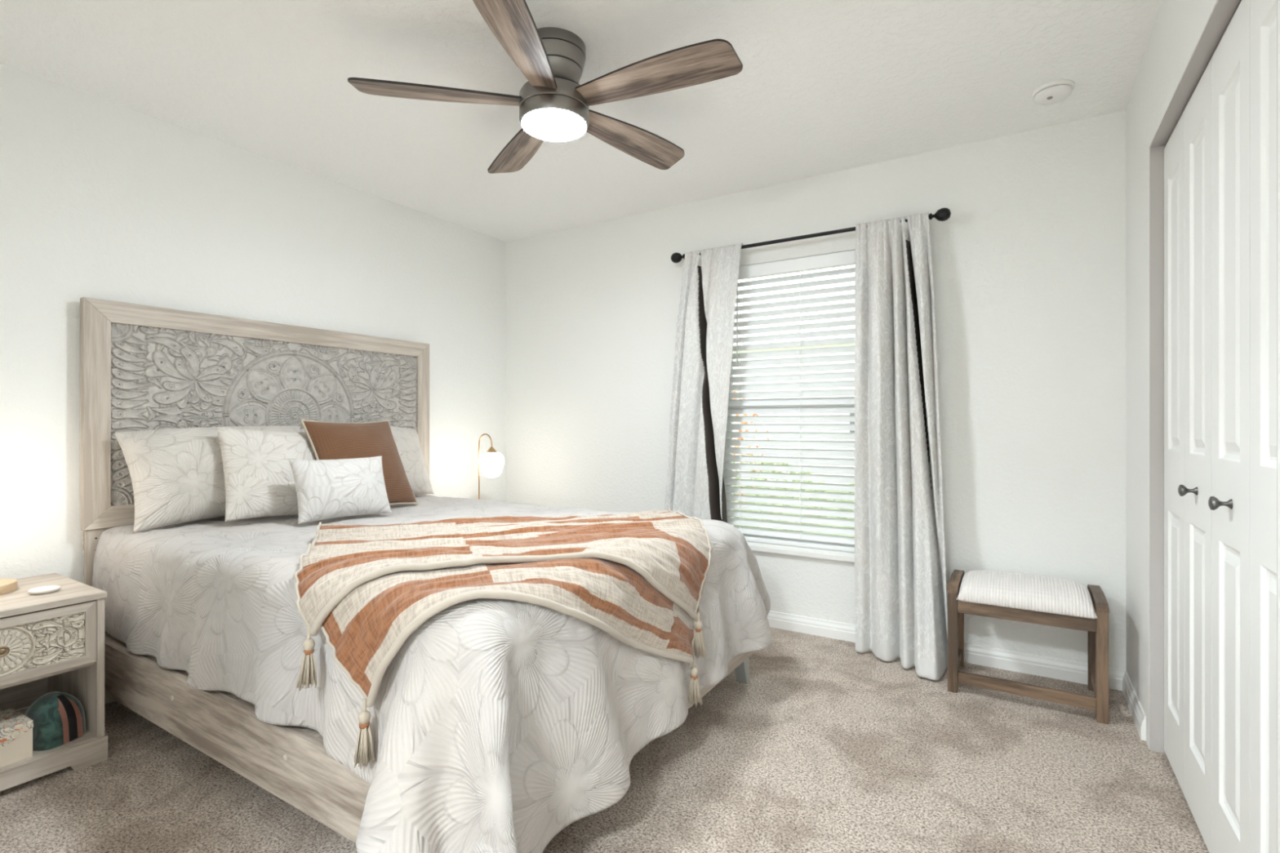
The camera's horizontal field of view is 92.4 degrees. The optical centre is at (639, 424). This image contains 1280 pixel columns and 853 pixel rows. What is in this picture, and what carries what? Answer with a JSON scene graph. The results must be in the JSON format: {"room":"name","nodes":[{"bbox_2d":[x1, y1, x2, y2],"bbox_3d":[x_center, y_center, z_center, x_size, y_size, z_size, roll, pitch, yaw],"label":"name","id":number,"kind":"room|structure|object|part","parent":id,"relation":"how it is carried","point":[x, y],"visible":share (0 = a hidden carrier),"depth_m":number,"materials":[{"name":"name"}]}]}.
{"room":"bedroom","nodes":[
{"label":"bedroom","id":0,"kind":"room"},
{"bbox_2d":[0,62,506,583],"bbox_3d":[-1.988,-0.100,2.951,0.150,2.440,3.920,0,0,32],"label":"wall","id":1,"kind":"structure","parent":0,"point":[101,199],"depth_m":2.72,"materials":[{"name":"white paint"}]},
{"bbox_2d":[0,0,1162,241],"bbox_3d":[-0.378,-1.360,1.952,3.940,0.080,3.920,0,0,32],"label":"ceiling","id":2,"kind":"structure","parent":0,"point":[822,86],"depth_m":2.35,"materials":[{"name":"white paint"}]},
{"bbox_2d":[347,0,742,173],"bbox_3d":[-0.265,-1.174,2.155,1.256,0.292,1.274,0,0,32],"label":"ceiling fan","id":3,"kind":"object","parent":2,"relation":"hanging from","point":[553,106],"visible":1,"depth_m":2.04,"materials":[{"name":"brown wood"}]},
{"bbox_3d":[-0.680,-1.122,2.086,0.560,0.039,0.150,0,0,-11],"label":"blade","id":4,"kind":"part","parent":3,"relation":"part of","materials":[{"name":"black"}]},
{"bbox_3d":[-0.357,-1.122,1.769,0.150,0.039,0.560,0,0,7],"label":"blade","id":5,"kind":"part","parent":3,"relation":"part of","materials":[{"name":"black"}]},
{"bbox_3d":[-0.478,-1.122,2.491,0.150,0.039,0.560,0,0,-29],"label":"blade","id":6,"kind":"part","parent":3,"relation":"part of","materials":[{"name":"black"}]},
{"bbox_3d":[-0.031,-1.122,2.425,0.150,0.039,0.560,0,0,43],"label":"blade","id":7,"kind":"part","parent":3,"relation":"part of","materials":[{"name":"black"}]},
{"bbox_3d":[0.044,-1.122,1.978,0.560,0.039,0.150,0,0,25],"label":"blade","id":8,"kind":"part","parent":3,"relation":"part of","materials":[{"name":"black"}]},
{"bbox_2d":[1031,79,1075,105],"bbox_3d":[1.630,-1.298,2.420,0.140,0.044,0.140,0,0,32],"label":"smoke detector","id":9,"kind":"object","parent":2,"relation":"attached to","point":[1053,92],"visible":1,"depth_m":2.39,"materials":[{"name":"white plastic"}]},
{"bbox_2d":[0,626,1208,852],"bbox_3d":[-0.378,1.150,1.952,3.940,0.060,3.920,0,0,32],"label":"floor","id":10,"kind":"structure","parent":0,"point":[828,746],"depth_m":1.89,"materials":[{"name":"beige carpet"}]},
{"bbox_2d":[0,573,107,791],"bbox_3d":[-2.121,0.840,1.971,0.498,0.560,0.497,0,0,32],"label":"nightstand","id":11,"kind":"object","parent":10,"relation":"on","point":[55,641],"visible":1,"depth_m":1.98,"materials":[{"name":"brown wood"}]},
{"bbox_3d":[-1.919,0.685,1.845,0.005,0.033,0.033,0,0,32],"label":"drawer knob","id":12,"kind":"part","parent":11,"relation":"part of","materials":[{"name":"gold metal"}]},
{"bbox_2d":[0,475,17,595],"bbox_3d":[-2.159,0.309,2.015,0.218,0.501,0.172,0,0,32],"label":"table lamp","id":13,"kind":"object","parent":11,"relation":"on","point":[8,488],"visible":1,"depth_m":2.01,"materials":[{"name":"gold metal"}]},
{"bbox_3d":[-2.129,0.252,1.997,0.149,0.156,0.149,0,0,32],"label":"lamp shade","id":14,"kind":"part","parent":13,"relation":"part of","materials":[{"name":"white"}]},
{"bbox_2d":[0,708,33,768],"bbox_3d":[-2.017,0.981,1.868,0.172,0.114,0.201,0,0,29],"label":"storage box","id":15,"kind":"object","parent":11,"relation":"on","point":[15,728],"visible":1,"depth_m":1.89,"materials":[{"name":"beige"}]},
{"bbox_3d":[-2.018,0.929,1.869,0.171,0.010,0.201,0,0,29],"label":"box lid","id":16,"kind":"part","parent":15,"relation":"part of","materials":[{"name":"cardboard"}]},
{"bbox_3d":[-2.327,0.805,2.099,0.012,0.450,0.445,0,0,32],"label":"panel","id":17,"kind":"part","parent":11,"relation":"part of","materials":[{"name":"brown wood"}]},
{"bbox_2d":[27,585,60,594],"bbox_3d":[-1.985,0.553,2.045,0.080,0.014,0.080,0,0,32],"label":"dish","id":18,"kind":"object","parent":11,"relation":"on","point":[50,588],"visible":1,"depth_m":2.03,"materials":[{"name":"white ceramic"}]},
{"bbox_2d":[0,662,94,688],"bbox_3d":[-2.134,0.796,1.979,0.468,0.012,0.445,0,0,32],"label":"shelf","id":19,"kind":"object","parent":11,"relation":"attached to","point":[91,665],"depth_m":1.95,"materials":[{"name":"brown wood"}]},
{"bbox_3d":[-1.923,0.771,1.848,0.019,0.028,0.441,0,0,32],"label":"drawer frame","id":20,"kind":"part","parent":11,"relation":"part of","materials":[{"name":"brown wood"}]},
{"bbox_3d":[-1.923,0.599,1.848,0.019,0.028,0.441,0,0,32],"label":"drawer frame","id":21,"kind":"part","parent":11,"relation":"part of","materials":[{"name":"brown wood"}]},
{"bbox_2d":[0,706,97,770],"bbox_3d":[-2.125,1.048,1.974,0.488,0.020,0.445,0,0,32],"label":"shelf","id":22,"kind":"object","parent":11,"relation":"attached to","point":[86,743],"depth_m":1.96,"materials":[{"name":"brown wood"}]},
{"bbox_2d":[23,691,85,751],"bbox_3d":[-1.935,0.961,2.021,0.163,0.155,0.140,0,0,8],"label":"bag","id":23,"kind":"object","parent":11,"relation":"on","point":[58,717],"visible":0.88,"depth_m":1.98,"materials":[{"name":"green fabric"}]},
{"bbox_3d":[-2.002,0.810,2.171,0.490,0.461,0.020,0,0,32],"label":"panel","id":24,"kind":"part","parent":11,"relation":"part of","materials":[{"name":"brown wood"}]},
{"bbox_3d":[-1.814,0.685,2.024,0.019,0.200,0.028,0,0,32],"label":"drawer frame","id":25,"kind":"part","parent":11,"relation":"part of","materials":[{"name":"brown wood"}]},
{"bbox_2d":[80,297,755,843],"bbox_3d":[-0.852,0.312,2.540,2.175,1.615,1.650,0,0,32],"label":"bed","id":26,"kind":"object","parent":10,"relation":"on","point":[143,367],"visible":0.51,"depth_m":2.53,"materials":[{"name":"brown wood"}]},
{"bbox_3d":[-2.155,0.767,2.454,0.026,0.705,0.100,0,0,32],"label":"headboard leg","id":27,"kind":"part","parent":26,"relation":"part of","materials":[{"name":"brown wood"}]},
{"bbox_3d":[-1.749,0.372,3.098,0.038,0.086,1.645,0,0,32],"label":"rail","id":28,"kind":"part","parent":26,"relation":"part of","materials":[{"name":"brown wood"}]},
{"bbox_3d":[-1.272,0.910,1.851,2.111,0.190,0.025,0,0,32],"label":"rail","id":29,"kind":"part","parent":26,"relation":"part of","materials":[{"name":"brown wood"}]},
{"bbox_3d":[-1.749,-0.452,3.098,0.038,0.086,1.645,0,0,32],"label":"rail","id":30,"kind":"part","parent":26,"relation":"part of","materials":[{"name":"brown wood"}]},
{"bbox_3d":[-1.747,-0.040,3.097,0.033,0.738,1.475,0,0,32],"label":"carved panel","id":31,"kind":"part","parent":26,"relation":"part of","materials":[{"name":"grey wood"}]},
{"bbox_2d":[92,494,772,852],"bbox_3d":[-0.838,0.765,2.412,2.364,0.717,1.996,0,0,27],"label":"comforter","id":32,"kind":"object","parent":26,"relation":"on","point":[498,726],"visible":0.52,"depth_m":1.58,"materials":[{"name":"white fabric"}]},
{"bbox_2d":[113,425,300,533],"bbox_3d":[-1.825,0.212,2.707,0.288,0.410,0.743,0,0,29],"label":"bed pillow","id":33,"kind":"object","parent":32,"relation":"on","point":[177,476],"visible":0.56,"depth_m":2.47,"materials":[{"name":"white fabric"}]},
{"bbox_2d":[216,426,315,521],"bbox_3d":[-1.592,0.214,2.688,0.231,0.410,0.432,0,0,44],"label":"throw pillow","id":34,"kind":"object","parent":32,"relation":"on","point":[260,482],"visible":0.65,"depth_m":2.58,"materials":[{"name":"beige fabric"}]},
{"bbox_2d":[288,455,391,524],"bbox_3d":[-1.289,0.276,2.660,0.172,0.258,0.402,0,0,41],"label":"throw pillow","id":35,"kind":"object","parent":32,"relation":"on","point":[326,489],"visible":1,"depth_m":2.59,"materials":[{"name":"white fabric"}]},
{"bbox_2d":[300,419,417,505],"bbox_3d":[-1.343,0.194,2.966,0.247,0.432,0.501,0,0,26],"label":"throw pillow","id":36,"kind":"object","parent":32,"relation":"on","point":[327,440],"visible":0.64,"depth_m":2.95,"materials":[{"name":"brown fabric"}]},
{"bbox_2d":[299,426,434,494],"bbox_3d":[-1.456,0.206,3.290,0.287,0.398,0.752,0,0,37],"label":"bed pillow","id":37,"kind":"object","parent":32,"relation":"on","point":[406,439],"visible":0.3,"depth_m":3.44,"materials":[{"name":"white fabric"}]},
{"bbox_2d":[293,507,711,768],"bbox_3d":[-0.352,0.635,1.962,1.373,0.563,1.039,0,0,-19],"label":"throw blanket","id":38,"kind":"object","parent":32,"relation":"on","point":[640,578],"visible":1,"depth_m":1.72,"materials":[{"name":"beige fabric"}]},
{"bbox_3d":[0.063,0.900,1.975,0.025,0.170,1.643,0,0,32],"label":"foot rail","id":39,"kind":"part","parent":26,"relation":"part of","materials":[{"name":"brown wood"}]},
{"bbox_3d":[0.436,1.020,2.650,0.049,0.200,0.090,0,0,32],"label":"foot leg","id":40,"kind":"part","parent":26,"relation":"part of","materials":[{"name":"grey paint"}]},
{"bbox_2d":[946,569,1109,724],"bbox_3d":[1.613,0.880,2.583,0.542,0.479,0.380,0,0,32],"label":"bench","id":41,"kind":"object","parent":10,"relation":"on","point":[1017,597],"visible":1,"depth_m":2.45,"materials":[{"name":"brown wood"}]},
{"bbox_3d":[1.314,0.911,2.578,0.037,0.417,0.037,0,0,32],"label":"leg","id":42,"kind":"part","parent":41,"relation":"part of","materials":[{"name":"brown wood"}]},
{"bbox_3d":[1.399,0.687,2.714,0.039,0.036,0.362,0,0,32],"label":"rail","id":43,"kind":"part","parent":41,"relation":"part of","materials":[{"name":"brown wood"}]},
{"bbox_3d":[1.484,0.911,2.852,0.037,0.417,0.037,0,0,32],"label":"leg","id":44,"kind":"part","parent":41,"relation":"part of","materials":[{"name":"brown wood"}]},
{"bbox_2d":[955,570,1097,618],"bbox_3d":[1.613,0.688,2.583,0.474,0.093,0.380,0,0,32],"label":"seat cushion","id":45,"kind":"object","parent":41,"relation":"on","point":[1016,593],"depth_m":2.47,"materials":[{"name":"white fabric"}]},
{"bbox_3d":[1.912,0.911,2.587,0.037,0.417,0.037,0,0,32],"label":"leg","id":46,"kind":"part","parent":41,"relation":"part of","materials":[{"name":"brown wood"}]},
{"bbox_3d":[1.826,0.687,2.449,0.039,0.036,0.362,0,0,32],"label":"rail","id":47,"kind":"part","parent":41,"relation":"part of","materials":[{"name":"brown wood"}]},
{"bbox_3d":[1.742,0.911,2.313,0.037,0.417,0.037,0,0,32],"label":"leg","id":48,"kind":"part","parent":41,"relation":"part of","materials":[{"name":"brown wood"}]},
{"bbox_3d":[-0.897,0.840,3.945,0.498,0.560,0.497,0,0,32],"label":"nightstand","id":49,"kind":"object","parent":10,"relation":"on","visible":0},
{"bbox_2d":[478,433,503,499],"bbox_3d":[-0.949,0.309,3.824,0.218,0.501,0.172,0,0,32],"label":"table lamp","id":50,"kind":"object","parent":49,"relation":"on","point":[491,463],"visible":0.73,"depth_m":3.76,"materials":[{"name":"white glass"}]},
{"bbox_3d":[-0.966,0.295,3.835,0.118,0.473,0.008,0,0,32],"label":"lamp arm","id":51,"kind":"part","parent":50,"relation":"part of","materials":[{"name":"gold metal"}]},
{"bbox_3d":[-0.919,0.252,3.806,0.149,0.156,0.149,0,0,32],"label":"lamp shade","id":52,"kind":"part","parent":50,"relation":"part of","materials":[{"name":"white glass"}]},
{"bbox_2d":[506,110,1125,669],"bbox_3d":[0.576,-0.100,3.579,3.547,2.440,0.150,0,0,32],"label":"wall","id":53,"kind":"structure","parent":0,"point":[1028,259],"depth_m":2.91,"materials":[{"name":"white paint"}]},
{"bbox_2d":[723,263,855,562],"bbox_3d":[0.889,-0.095,3.360,1.040,1.610,0.163,0,0,32],"label":"window","id":54,"kind":"structure","parent":53,"relation":"in","point":[835,555],"depth_m":3.35,"materials":[{"name":"white plastic"}]},
{"bbox_2d":[723,249,855,552],"bbox_3d":[0.874,-0.116,3.335,0.962,1.559,0.074,0,0,32],"label":"window blind","id":55,"kind":"object","parent":54,"relation":"attached to","point":[843,258],"visible":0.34,"depth_m":3.36,"materials":[{"name":"white plastic"}]},
{"bbox_3d":[0.880,-0.100,3.345,0.696,1.500,0.049,0,0,32],"label":"ladder cord","id":56,"kind":"part","parent":55,"relation":"part of","materials":[{"name":"white plastic"}]},
{"bbox_3d":[0.880,0.654,3.345,0.954,0.020,0.050,0,0,32],"label":"rail","id":57,"kind":"part","parent":55,"relation":"part of","materials":[{"name":"white plastic"}]},
{"bbox_3d":[0.913,-0.115,3.399,0.880,0.060,0.050,0,0,32],"label":"meeting rail","id":58,"kind":"part","parent":54,"relation":"part of","materials":[{"name":"white plastic"}]},
{"bbox_3d":[0.875,0.688,3.338,1.040,0.044,0.113,0,0,32],"label":"sill","id":59,"kind":"part","parent":54,"relation":"part of","materials":[{"name":"white paint"}]},
{"bbox_2d":[671,208,951,262],"bbox_3d":[0.831,-0.968,3.256,1.474,0.075,0.130,0,0,32],"label":"curtain rod","id":60,"kind":"object","parent":53,"relation":"attached to","point":[943,214],"visible":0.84,"depth_m":3.17,"materials":[{"name":"black metal"}]},
{"bbox_2d":[664,243,743,523],"bbox_3d":[0.360,0.056,3.512,0.492,2.104,0.152,0,0,32],"label":"curtain","id":61,"kind":"object","parent":60,"relation":"hanging from","point":[695,486],"visible":0.68,"depth_m":3.47,"materials":[{"name":"grey fabric"}]},
{"bbox_2d":[854,212,947,680],"bbox_3d":[1.260,0.058,2.908,0.269,2.106,0.460,0,0,-30],"label":"curtain","id":62,"kind":"object","parent":60,"relation":"hanging from","point":[901,611],"visible":1,"depth_m":2.90,"materials":[{"name":"grey fabric"}]},
{"bbox_2d":[767,610,1125,690],"bbox_3d":[0.533,1.077,3.509,3.547,0.087,0.014,0,0,32],"label":"baseboard","id":63,"kind":"structure","parent":53,"relation":"attached to","point":[1020,662],"depth_m":2.81,"materials":[{"name":"white paint"}]},
{"bbox_2d":[1125,0,1279,852],"bbox_3d":[1.180,-0.100,1.074,0.120,2.440,3.770,0,0,32],"label":"wall","id":64,"kind":"structure","parent":0,"point":[1179,27],"depth_m":2.22,"materials":[{"name":"white paint"}]},
{"bbox_2d":[1122,671,1146,740],"bbox_3d":[1.907,1.077,2.373,0.014,0.087,0.469,0,0,32],"label":"baseboard","id":65,"kind":"structure","parent":64,"relation":"attached to","point":[1137,713],"depth_m":2.32,"materials":[{"name":"white paint"}]},
{"bbox_2d":[1164,111,1184,795],"bbox_3d":[1.717,0.086,1.949,0.034,2.043,0.304,0,0,32],"label":"door","id":66,"kind":"structure","parent":64,"relation":"in","point":[1174,150],"depth_m":1.96,"materials":[{"name":"white paint"}]},
{"bbox_2d":[1177,59,1211,852],"bbox_3d":[1.538,0.086,1.699,0.074,2.043,0.304,0,0,32],"label":"door","id":67,"kind":"structure","parent":64,"relation":"in","point":[1197,489],"depth_m":1.70,"materials":[{"name":"white paint"}]},
{"bbox_3d":[1.523,0.185,1.706,0.040,0.033,0.033,0,0,32],"label":"knob","id":68,"kind":"part","parent":67,"relation":"part of","materials":[{"name":"grey metal"}]},
{"bbox_2d":[1164,0,1241,146],"bbox_3d":[1.474,-0.937,1.558,0.027,0.024,1.230,0,0,32],"label":"trim","id":69,"kind":"structure","parent":64,"relation":"attached to","point":[1240,0],"depth_m":1.62,"materials":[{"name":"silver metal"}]},
{"bbox_2d":[1149,0,1277,852],"bbox_3d":[1.479,0.082,1.555,0.119,2.076,1.244,0,0,32],"label":"trim","id":70,"kind":"structure","parent":64,"relation":"attached to","point":[1223,11],"depth_m":2.10,"materials":[{"name":"grey paint"}]},
{"bbox_2d":[1208,0,1249,852],"bbox_3d":[1.377,0.086,1.438,0.074,2.043,0.304,0,0,32],"label":"door","id":71,"kind":"structure","parent":64,"relation":"in","point":[1228,503],"depth_m":1.43,"materials":[{"name":"white paint"}]},
{"bbox_3d":[1.351,0.185,1.429,0.040,0.033,0.033,0,0,32],"label":"knob","id":72,"kind":"part","parent":71,"relation":"part of","materials":[{"name":"grey metal"}]},
{"bbox_2d":[1249,0,1276,852],"bbox_3d":[1.232,0.086,1.167,0.034,2.043,0.304,0,0,32],"label":"door","id":73,"kind":"structure","parent":64,"relation":"in","point":[1263,13],"depth_m":1.25,"materials":[{"name":"white paint"}]},
{"label":"outside","id":74,"kind":"structure","parent":0,"visible":0},
{"bbox_2d":[733,485,854,537],"bbox_3d":[16.712,1.520,26.954,60.000,0.200,56.570,0,0,32],"label":"ground","id":75,"kind":"structure","parent":74,"point":[734,486],"depth_m":10.37,"materials":[{"name":"green plant"}]},
{"bbox_2d":[733,390,768,502],"bbox_3d":[1.186,0.361,10.068,1.929,2.137,1.504,0,0,32],"label":"flowering shrub","id":76,"kind":"object","parent":75,"relation":"on","point":[736,415],"visible":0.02,"depth_m":9.87,"materials":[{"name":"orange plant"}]},
{"bbox_2d":[733,453,829,532],"bbox_3d":[1.323,0.896,7.420,1.966,1.070,1.289,0,0,32],"label":"bush","id":77,"kind":"object","parent":75,"relation":"on","point":[744,454],"visible":0.06,"depth_m":7.10,"materials":[{"name":"green plant"}]},
{"bbox_2d":[733,298,854,484],"bbox_3d":[5.559,-1.030,16.556,17.000,4.900,7.000,0,0,32],"label":"neighbor house","id":78,"kind":"structure","parent":75,"relation":"on","point":[853,300],"depth_m":14.39,"materials":[{"name":"white paint"}]},
{"bbox_2d":[833,483,854,528],"bbox_3d":[3.020,0.891,6.364,2.008,1.079,1.293,0,0,32],"label":"bush","id":79,"kind":"object","parent":75,"relation":"on","point":[844,483],"visible":0.02,"depth_m":6.64,"materials":[{"name":"green plant"}]}
]}

